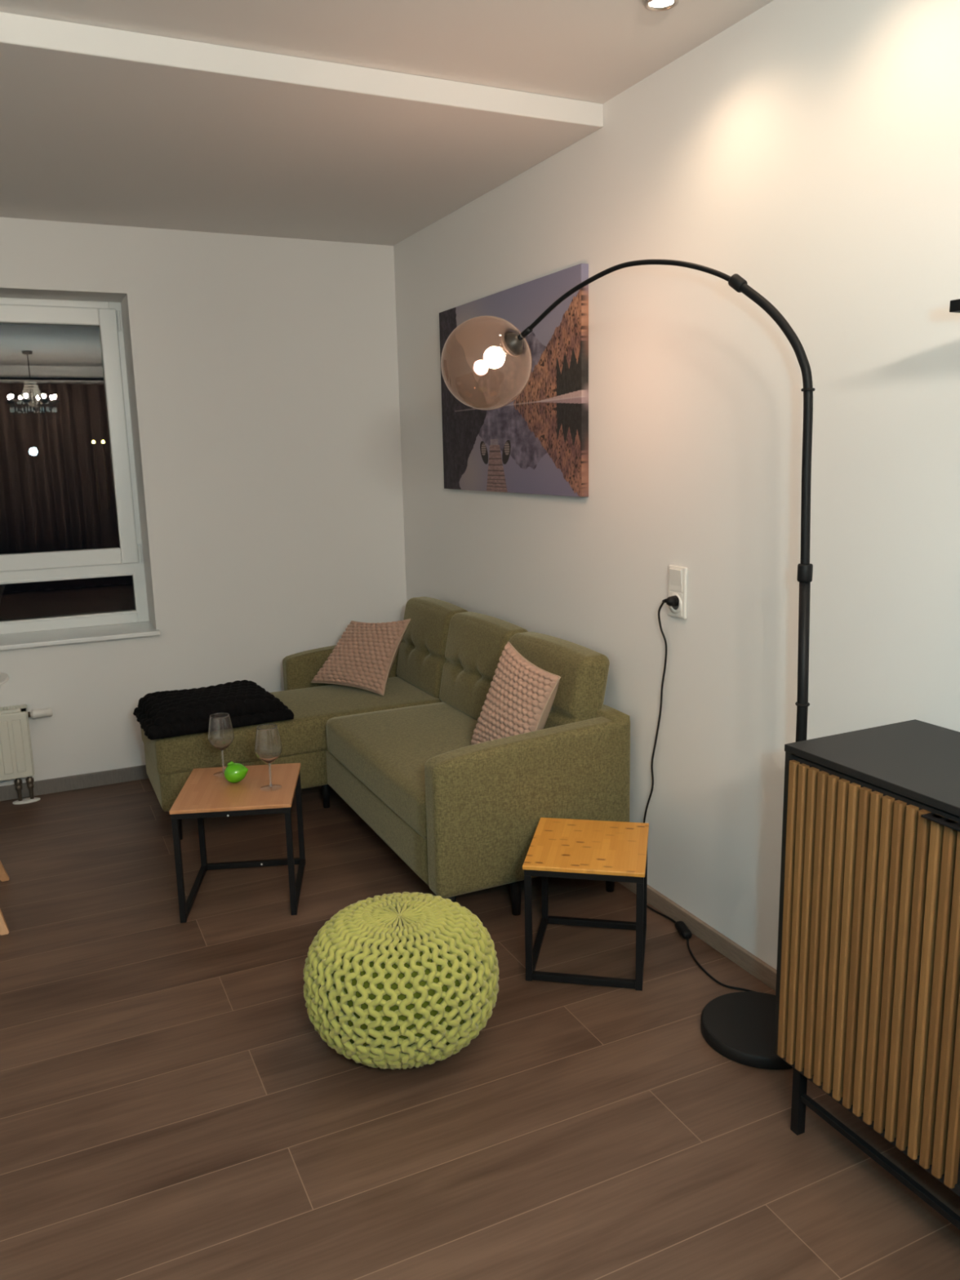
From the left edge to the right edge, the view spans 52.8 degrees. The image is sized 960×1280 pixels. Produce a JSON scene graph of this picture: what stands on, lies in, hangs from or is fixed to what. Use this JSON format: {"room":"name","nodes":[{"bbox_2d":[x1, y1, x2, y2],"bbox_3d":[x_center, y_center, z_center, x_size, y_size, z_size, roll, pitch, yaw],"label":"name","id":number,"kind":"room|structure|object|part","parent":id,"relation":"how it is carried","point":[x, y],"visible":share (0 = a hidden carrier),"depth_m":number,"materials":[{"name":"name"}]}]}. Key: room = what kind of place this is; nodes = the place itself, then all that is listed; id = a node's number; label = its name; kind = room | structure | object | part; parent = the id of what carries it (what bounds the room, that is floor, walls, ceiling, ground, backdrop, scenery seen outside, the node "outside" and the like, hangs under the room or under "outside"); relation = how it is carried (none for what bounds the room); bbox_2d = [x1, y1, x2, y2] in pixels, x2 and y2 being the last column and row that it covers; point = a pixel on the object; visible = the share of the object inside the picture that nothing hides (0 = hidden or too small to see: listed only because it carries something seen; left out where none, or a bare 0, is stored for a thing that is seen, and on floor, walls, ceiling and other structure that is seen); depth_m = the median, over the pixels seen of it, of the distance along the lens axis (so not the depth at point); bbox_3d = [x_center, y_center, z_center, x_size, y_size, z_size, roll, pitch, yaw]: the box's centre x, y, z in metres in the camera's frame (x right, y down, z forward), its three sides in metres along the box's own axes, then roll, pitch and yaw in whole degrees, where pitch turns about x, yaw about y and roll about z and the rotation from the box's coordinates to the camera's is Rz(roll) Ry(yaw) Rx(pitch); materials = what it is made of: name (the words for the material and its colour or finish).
{"room":"living room","nodes":[
{"label":"living room","id":0,"kind":"room"},
{"bbox_2d":[0,217,406,786],"bbox_3d":[-2.414,-0.547,4.224,4.300,2.564,0.360,-6,12,-25],"label":"wall","id":1,"kind":"structure","parent":0,"point":[263,371],"depth_m":4.57,"materials":[{"name":"white paint"}]},
{"bbox_2d":[0,704,52,804],"bbox_3d":[-2.321,0.542,4.189,0.898,0.437,0.136,-6,12,-25],"label":"radiator","id":2,"kind":"object","parent":1,"relation":"attached to","point":[16,759],"visible":1,"depth_m":4.25,"materials":[{"name":"white metal"}]},
{"bbox_2d":[0,704,26,714],"bbox_3d":[-2.369,0.339,4.120,0.795,0.012,0.080,-6,12,-25],"label":"grille","id":3,"kind":"object","parent":2,"relation":"attached to","point":[21,708],"depth_m":4.25,"materials":[{"name":"white metal"}]},
{"bbox_3d":[-2.344,0.499,4.106,0.795,0.297,0.024,-6,12,-25],"label":"panel","id":4,"kind":"part","parent":2,"relation":"part of","materials":[{"name":"white metal"}]},
{"bbox_2d":[0,764,148,801],"bbox_3d":[-2.306,0.709,4.296,4.300,0.066,0.015,-6,12,-25],"label":"baseboard","id":5,"kind":"structure","parent":1,"relation":"attached to","point":[138,772],"depth_m":4.49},
{"bbox_2d":[0,297,159,650],"bbox_3d":[-2.139,-0.738,4.278,1.225,1.526,0.367,-6,12,-25],"label":"window","id":6,"kind":"structure","parent":1,"relation":"in","point":[126,559],"depth_m":4.54,"materials":[{"name":"white plastic"}]},
{"bbox_3d":[-2.195,-0.899,4.369,1.141,1.180,0.056,-6,12,-25],"label":"casement sash","id":7,"kind":"part","parent":6,"relation":"part of","materials":[{"name":"white plastic"}]},
{"bbox_3d":[-2.111,0.004,4.398,1.225,0.022,0.312,-6,12,-25],"label":"sill","id":8,"kind":"part","parent":6,"relation":"part of","materials":[{"name":"white plastic"}]},
{"bbox_2d":[0,11,603,245],"bbox_3d":[-1.958,-1.587,2.986,4.300,0.069,1.890,-6,12,-25],"label":"ceiling","id":9,"kind":"structure","parent":1,"relation":"attached to","point":[99,125],"depth_m":3.08,"materials":[{"name":"white paint"}]},
{"bbox_2d":[0,0,773,103],"bbox_3d":[-0.875,-1.267,0.726,4.500,0.120,7.660,-6,12,-25],"label":"ceiling","id":10,"kind":"structure","parent":0,"point":[591,51],"depth_m":2.48,"materials":[{"name":"white paint"}]},
{"bbox_2d":[642,0,679,11],"bbox_3d":[0.437,-1.541,2.335,0.088,0.016,0.088,-6,12,-25],"label":"recessed light","id":11,"kind":"object","parent":10,"relation":"in","point":[651,5],"visible":1,"depth_m":2.35,"materials":[{"name":"silver metal"}]},
{"bbox_2d":[0,778,959,1279],"bbox_3d":[-0.821,1.355,1.246,4.500,0.100,7.680,-6,12,-25],"label":"floor","id":12,"kind":"structure","parent":0,"point":[173,1106],"depth_m":2.26,"materials":[{"name":"brown wood"}]},
{"bbox_2d":[0,672,9,935],"bbox_3d":[-1.811,0.540,3.188,0.552,0.800,0.476,-6,12,-25],"label":"shell chair","id":13,"kind":"object","parent":12,"relation":"on","point":[4,677],"visible":1,"depth_m":3.19,"materials":[{"name":"white"}]},
{"bbox_3d":[-1.631,0.736,3.131,0.215,0.430,0.049,3,12,19],"label":"leg","id":14,"kind":"part","parent":13,"relation":"part of","materials":[{"name":"brown wood"}]},
{"bbox_3d":[-1.768,0.684,3.414,0.049,0.430,0.215,3,12,19],"label":"leg","id":15,"kind":"part","parent":13,"relation":"part of","materials":[{"name":"brown wood"}]},
{"bbox_2d":[168,763,305,923],"bbox_3d":[-0.824,0.691,3.369,0.386,0.391,0.430,-2,11,-6],"label":"side table","id":16,"kind":"object","parent":12,"relation":"on","point":[204,794],"visible":0.99,"depth_m":3.26,"materials":[{"name":"brown wood"}]},
{"bbox_3d":[-0.980,0.752,3.157,0.019,0.359,0.019,-2,11,-6],"label":"leg","id":17,"kind":"part","parent":16,"relation":"part of","materials":[{"name":"black metal"}]},
{"bbox_3d":[-0.998,0.877,3.385,0.019,0.019,0.384,-2,11,-6],"label":"foot rail","id":18,"kind":"part","parent":16,"relation":"part of","materials":[{"name":"black metal"}]},
{"bbox_3d":[-1.024,0.677,3.550,0.019,0.359,0.019,-2,11,-6],"label":"leg","id":19,"kind":"part","parent":16,"relation":"part of","materials":[{"name":"black metal"}]},
{"bbox_2d":[208,712,234,774],"bbox_3d":[-0.915,0.371,3.431,0.091,0.217,0.091,-6,12,-25],"label":"wine glass","id":20,"kind":"object","parent":16,"relation":"on","point":[220,730],"visible":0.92,"depth_m":3.39,"materials":[{"name":"white"}]},
{"bbox_2d":[208,712,234,751],"bbox_3d":[-0.916,0.328,3.423,0.091,0.129,0.091,-6,12,-25],"label":"bowl","id":21,"kind":"object","parent":20,"relation":"on","point":[220,730],"depth_m":3.39,"materials":[{"name":"clear glass"}]},
{"bbox_3d":[-0.914,0.432,3.443,0.014,0.084,0.014,-6,12,-25],"label":"stem","id":22,"kind":"part","parent":20,"relation":"part of","materials":[{"name":"clear glass"}]},
{"bbox_3d":[-0.828,0.522,3.336,0.378,0.019,0.422,-2,11,-6],"label":"frame","id":23,"kind":"part","parent":16,"relation":"part of","materials":[{"name":"black metal"}]},
{"bbox_2d":[224,761,248,782],"bbox_3d":[-0.848,0.457,3.353,0.076,0.077,0.075,-9,14,-35],"label":"ornament","id":24,"kind":"object","parent":16,"relation":"on","point":[234,772],"visible":1,"depth_m":3.33,"materials":[{"name":"green ceramic"}]},
{"bbox_3d":[-0.842,0.832,3.600,0.340,0.019,0.019,-2,11,-6],"label":"foot rail","id":25,"kind":"part","parent":16,"relation":"part of","materials":[{"name":"black metal"}]},
{"bbox_2d":[254,724,282,786],"bbox_3d":[-0.714,0.397,3.274,0.091,0.217,0.091,-6,12,-25],"label":"wine glass","id":26,"kind":"object","parent":16,"relation":"on","point":[268,744],"visible":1,"depth_m":3.23,"materials":[{"name":"white"}]},
{"bbox_2d":[254,724,282,763],"bbox_3d":[-0.715,0.354,3.266,0.091,0.129,0.091,-6,12,-25],"label":"bowl","id":27,"kind":"object","parent":26,"relation":"on","point":[268,744],"depth_m":3.23,"materials":[{"name":"clear glass"}]},
{"bbox_3d":[-0.712,0.458,3.286,0.014,0.084,0.014,-6,12,-25],"label":"stem","id":28,"kind":"part","parent":26,"relation":"part of","materials":[{"name":"clear glass"}]},
{"bbox_3d":[-0.624,0.737,3.193,0.019,0.359,0.019,-2,11,-6],"label":"leg","id":29,"kind":"part","parent":16,"relation":"part of","materials":[{"name":"black metal"}]},
{"bbox_3d":[-0.667,0.662,3.587,0.019,0.359,0.019,-2,11,-6],"label":"leg","id":30,"kind":"part","parent":16,"relation":"part of","materials":[{"name":"black metal"}]},
{"bbox_3d":[-0.641,0.863,3.421,0.019,0.019,0.384,-2,11,-6],"label":"foot rail","id":31,"kind":"part","parent":16,"relation":"part of","materials":[{"name":"black metal"}]},
{"bbox_2d":[141,596,630,915],"bbox_3d":[-0.508,0.385,3.763,1.376,0.828,1.884,-6,12,-25],"label":"sofa","id":32,"kind":"object","parent":12,"relation":"on","point":[464,817],"visible":0.8,"depth_m":3.39,"materials":[{"name":"green fabric"}]},
{"bbox_3d":[-1.209,0.728,3.870,0.040,0.144,0.040,-6,12,-25],"label":"leg","id":33,"kind":"part","parent":32,"relation":"part of","materials":[{"name":"black metal"}]},
{"bbox_2d":[133,680,293,739],"bbox_3d":[-1.121,0.260,4.015,0.595,0.106,0.523,-6,12,-25],"label":"knitted blanket","id":34,"kind":"object","parent":32,"relation":"on","point":[175,713],"visible":0.99,"depth_m":3.87,"materials":[{"name":"black fabric"}]},
{"bbox_2d":[141,676,441,775],"bbox_3d":[-0.804,0.353,4.231,1.240,0.172,0.564,-6,12,-25],"label":"cushion","id":35,"kind":"object","parent":32,"relation":"on","point":[303,738],"depth_m":3.98,"materials":[{"name":"green fabric"}]},
{"bbox_3d":[-0.666,0.654,4.187,0.040,0.144,0.040,-6,12,-25],"label":"leg","id":36,"kind":"part","parent":32,"relation":"part of","materials":[{"name":"black metal"}]},
{"bbox_3d":[-0.592,0.236,4.694,0.710,0.487,0.111,-6,12,-25],"label":"armrest","id":37,"kind":"part","parent":32,"relation":"part of","materials":[{"name":"green fabric"}]},
{"bbox_2d":[311,618,410,695],"bbox_3d":[-0.542,0.058,4.406,0.472,0.326,0.191,5,13,31],"label":"throw pillow","id":38,"kind":"object","parent":32,"relation":"on","point":[365,655],"visible":1,"depth_m":4.34,"materials":[{"name":"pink fabric"}]},
{"bbox_2d":[325,702,478,839],"bbox_3d":[-0.146,0.453,3.637,0.592,0.180,1.096,-6,12,-25],"label":"seat cushion","id":39,"kind":"object","parent":32,"relation":"on","point":[384,753],"depth_m":3.61,"materials":[{"name":"green fabric"}]},
{"bbox_2d":[396,596,468,697],"bbox_3d":[-0.223,0.024,4.470,0.196,0.403,0.524,-6,12,-25],"label":"cushion","id":40,"kind":"object","parent":32,"relation":"on","point":[421,660],"depth_m":4.38,"materials":[{"name":"green fabric"}]},
{"bbox_3d":[-0.094,0.859,3.071,0.040,0.144,0.040,-6,12,-25],"label":"leg","id":41,"kind":"part","parent":32,"relation":"part of","materials":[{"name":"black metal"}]},
{"bbox_2d":[439,611,528,720],"bbox_3d":[0.010,0.113,3.989,0.196,0.403,0.551,-6,12,-25],"label":"cushion","id":42,"kind":"object","parent":32,"relation":"on","point":[473,644],"depth_m":3.94,"materials":[{"name":"green fabric"}]},
{"bbox_2d":[471,641,560,745],"bbox_3d":[0.118,0.220,3.328,0.178,0.391,0.408,-6,12,-25],"label":"throw pillow","id":43,"kind":"object","parent":32,"relation":"on","point":[520,698],"visible":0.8,"depth_m":3.26,"materials":[{"name":"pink fabric"}]},
{"bbox_3d":[0.119,0.833,3.181,0.040,0.144,0.040,-6,12,-25],"label":"leg","id":44,"kind":"part","parent":32,"relation":"part of","materials":[{"name":"black metal"}]},
{"bbox_3d":[0.170,0.526,3.120,0.710,0.487,0.111,-6,12,-25],"label":"armrest","id":45,"kind":"part","parent":32,"relation":"part of","materials":[{"name":"green fabric"}]},
{"bbox_2d":[509,631,609,728],"bbox_3d":[0.250,0.204,3.493,0.196,0.403,0.559,-6,12,-25],"label":"cushion","id":46,"kind":"object","parent":32,"relation":"on","point":[583,671],"depth_m":3.27,"materials":[{"name":"fabric"}]},
{"bbox_3d":[0.448,0.796,3.333,0.040,0.144,0.040,-6,12,-25],"label":"leg","id":47,"kind":"part","parent":32,"relation":"part of","materials":[{"name":"black metal"}]},
{"bbox_3d":[0.076,0.343,4.038,0.070,0.500,1.850,-6,12,-25],"label":"frame","id":48,"kind":"part","parent":32,"relation":"part of","materials":[{"name":"green fabric"}]},
{"bbox_2d":[302,891,499,1069],"bbox_3d":[-0.201,0.866,2.492,0.501,0.346,0.500,9,15,42],"label":"knitted pouf","id":49,"kind":"object","parent":12,"relation":"on","point":[406,980],"visible":1,"depth_m":2.32,"materials":[{"name":"yellow"}]},
{"bbox_2d":[522,817,648,991],"bbox_3d":[0.326,0.775,2.897,0.340,0.356,0.370,1,11,11],"label":"side table","id":50,"kind":"object","parent":12,"relation":"on","point":[562,848],"visible":1,"depth_m":2.79,"materials":[{"name":"brown wood"}]},
{"bbox_3d":[0.139,0.821,2.766,0.019,0.324,0.019,1,11,11],"label":"leg","id":51,"kind":"part","parent":50,"relation":"part of","materials":[{"name":"black metal"}]},
{"bbox_3d":[0.176,0.934,2.959,0.019,0.019,0.324,1,11,11],"label":"foot rail","id":52,"kind":"part","parent":50,"relation":"part of","materials":[{"name":"black metal"}]},
{"bbox_3d":[0.207,0.756,3.096,0.019,0.324,0.019,1,11,11],"label":"leg","id":53,"kind":"part","parent":50,"relation":"part of","materials":[{"name":"black metal"}]},
{"bbox_3d":[0.323,0.623,2.867,0.332,0.019,0.362,1,11,11],"label":"frame","id":54,"kind":"part","parent":50,"relation":"part of","materials":[{"name":"black metal"}]},
{"bbox_3d":[0.295,0.970,2.763,0.294,0.019,0.019,1,11,11],"label":"foot rail","id":55,"kind":"part","parent":50,"relation":"part of","materials":[{"name":"black metal"}]},
{"bbox_3d":[0.363,0.904,3.093,0.294,0.019,0.019,1,11,11],"label":"foot rail","id":56,"kind":"part","parent":50,"relation":"part of","materials":[{"name":"black metal"}]},
{"bbox_3d":[0.446,0.827,2.704,0.019,0.324,0.019,1,11,11],"label":"leg","id":57,"kind":"part","parent":50,"relation":"part of","materials":[{"name":"black metal"}]},
{"bbox_3d":[0.483,0.940,2.897,0.019,0.019,0.324,1,11,11],"label":"foot rail","id":58,"kind":"part","parent":50,"relation":"part of","materials":[{"name":"black metal"}]},
{"bbox_3d":[0.514,0.761,3.033,0.019,0.324,0.019,1,11,11],"label":"leg","id":59,"kind":"part","parent":50,"relation":"part of","materials":[{"name":"black metal"}]},
{"bbox_2d":[440,259,814,1069],"bbox_3d":[0.397,0.013,2.632,0.652,1.954,1.126,-6,12,-25],"label":"arc floor lamp","id":60,"kind":"object","parent":12,"relation":"on","point":[740,1026],"visible":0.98,"depth_m":2.40,"materials":[{"name":"black metal"}]},
{"bbox_3d":[0.018,-0.796,2.786,0.262,0.262,0.262,-6,12,-25],"label":"glass globe","id":61,"kind":"part","parent":60,"relation":"part of"},
{"bbox_3d":[0.044,-0.805,2.755,0.060,0.060,0.075,-6,12,-25],"label":"bulb","id":62,"kind":"part","parent":60,"relation":"part of","materials":[{"name":"white glass"}]},
{"bbox_3d":[0.358,-0.873,2.423,0.650,0.135,0.013,10,15,44],"label":"arc arm","id":63,"kind":"part","parent":60,"relation":"part of","materials":[{"name":"black metal"}]},
{"bbox_3d":[0.576,0.385,3.079,0.033,1.046,0.224,-6,12,-25],"label":"wall cord","id":64,"kind":"part","parent":60,"relation":"part of","materials":[{"name":"black plastic"}]},
{"bbox_2d":[675,920,692,938],"bbox_3d":[0.637,0.909,3.036,0.032,0.025,0.086,-3,11,-8],"label":"switch","id":65,"kind":"object","parent":60,"relation":"attached to","point":[680,926],"depth_m":3.02,"materials":[{"name":"black plastic"}]},
{"bbox_3d":[0.701,0.961,2.796,0.090,0.013,0.426,-6,12,-25],"label":"cord","id":66,"kind":"part","parent":60,"relation":"part of","materials":[{"name":"black rubber"}]},
{"bbox_2d":[773,719,959,1229],"bbox_3d":[1.020,0.712,1.763,0.402,0.884,0.964,-6,12,-25],"label":"sideboard","id":67,"kind":"object","parent":12,"relation":"on","point":[867,1011],"visible":1,"depth_m":1.87,"materials":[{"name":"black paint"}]},
{"bbox_3d":[0.705,1.012,2.138,0.022,0.166,0.022,-6,12,-25],"label":"leg","id":68,"kind":"part","parent":67,"relation":"part of","materials":[{"name":"black metal"}]},
{"bbox_3d":[0.885,1.071,1.764,0.014,0.014,0.818,-6,12,-25],"label":"leg rail","id":69,"kind":"part","parent":67,"relation":"part of","materials":[{"name":"black metal"}]},
{"bbox_3d":[0.813,0.318,1.664,0.026,0.004,0.110,-6,12,-25],"label":"door handle","id":70,"kind":"part","parent":67,"relation":"part of","materials":[{"name":"black metal"}]},
{"bbox_2d":[393,0,959,969],"bbox_3d":[1.141,-0.174,1.902,0.100,2.564,7.660,-6,12,-25],"label":"wall","id":71,"kind":"structure","parent":0,"point":[807,152],"depth_m":2.66,"materials":[{"name":"white paint"}]},
{"bbox_2d":[439,263,588,497],"bbox_3d":[0.098,-0.968,3.807,0.028,0.764,1.198,-6,12,-25],"label":"picture","id":72,"kind":"object","parent":71,"relation":"attached to","point":[537,442],"visible":0.98,"depth_m":3.66,"materials":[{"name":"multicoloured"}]},
{"bbox_2d":[667,564,687,618],"bbox_3d":[0.598,-0.146,2.941,0.016,0.156,0.084,-6,12,-25],"label":"wall socket","id":73,"kind":"object","parent":71,"relation":"attached to","point":[677,575],"visible":0.88,"depth_m":2.92,"materials":[{"name":"white plastic"}]},
{"bbox_2d":[669,568,681,586],"bbox_3d":[0.595,-0.184,2.932,0.012,0.063,0.055,-6,12,-25],"label":"rocker switch","id":74,"kind":"object","parent":73,"relation":"attached to","point":[675,574],"depth_m":2.93,"materials":[{"name":"white plastic"}]},
{"bbox_2d":[617,881,776,991],"bbox_3d":[1.175,1.085,1.996,0.015,0.055,7.185,-6,12,-25],"label":"baseboard","id":75,"kind":"structure","parent":71,"relation":"attached to","point":[762,971],"depth_m":2.94,"materials":[{"name":"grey wood"}]},
{"bbox_2d":[949,298,959,312],"bbox_3d":[1.105,-0.538,1.447,0.270,0.032,0.720,-6,12,-25],"label":"wall shelf","id":76,"kind":"object","parent":71,"relation":"attached to","point":[954,307],"visible":1,"depth_m":1.70,"materials":[{"name":"black metal"}]},
{"label":"outside","id":77,"kind":"structure","parent":0,"visible":0},
{"bbox_2d":[92,440,101,510],"bbox_3d":[-16.296,-7.004,41.158,0.130,2.920,0.130,-6,12,-25],"label":"street lamp","id":78,"kind":"object","parent":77,"point":[93,441],"visible":1,"depth_m":41.15,"materials":[{"name":"metal"}]},
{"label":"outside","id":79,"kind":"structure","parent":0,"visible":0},
{"bbox_2d":[101,440,111,509],"bbox_3d":[-15.953,-7.042,41.317,0.130,2.920,0.130,-6,12,-25],"label":"street lamp","id":80,"kind":"object","parent":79,"point":[103,441],"visible":1,"depth_m":41.31,"materials":[{"name":"metal"}]}
]}

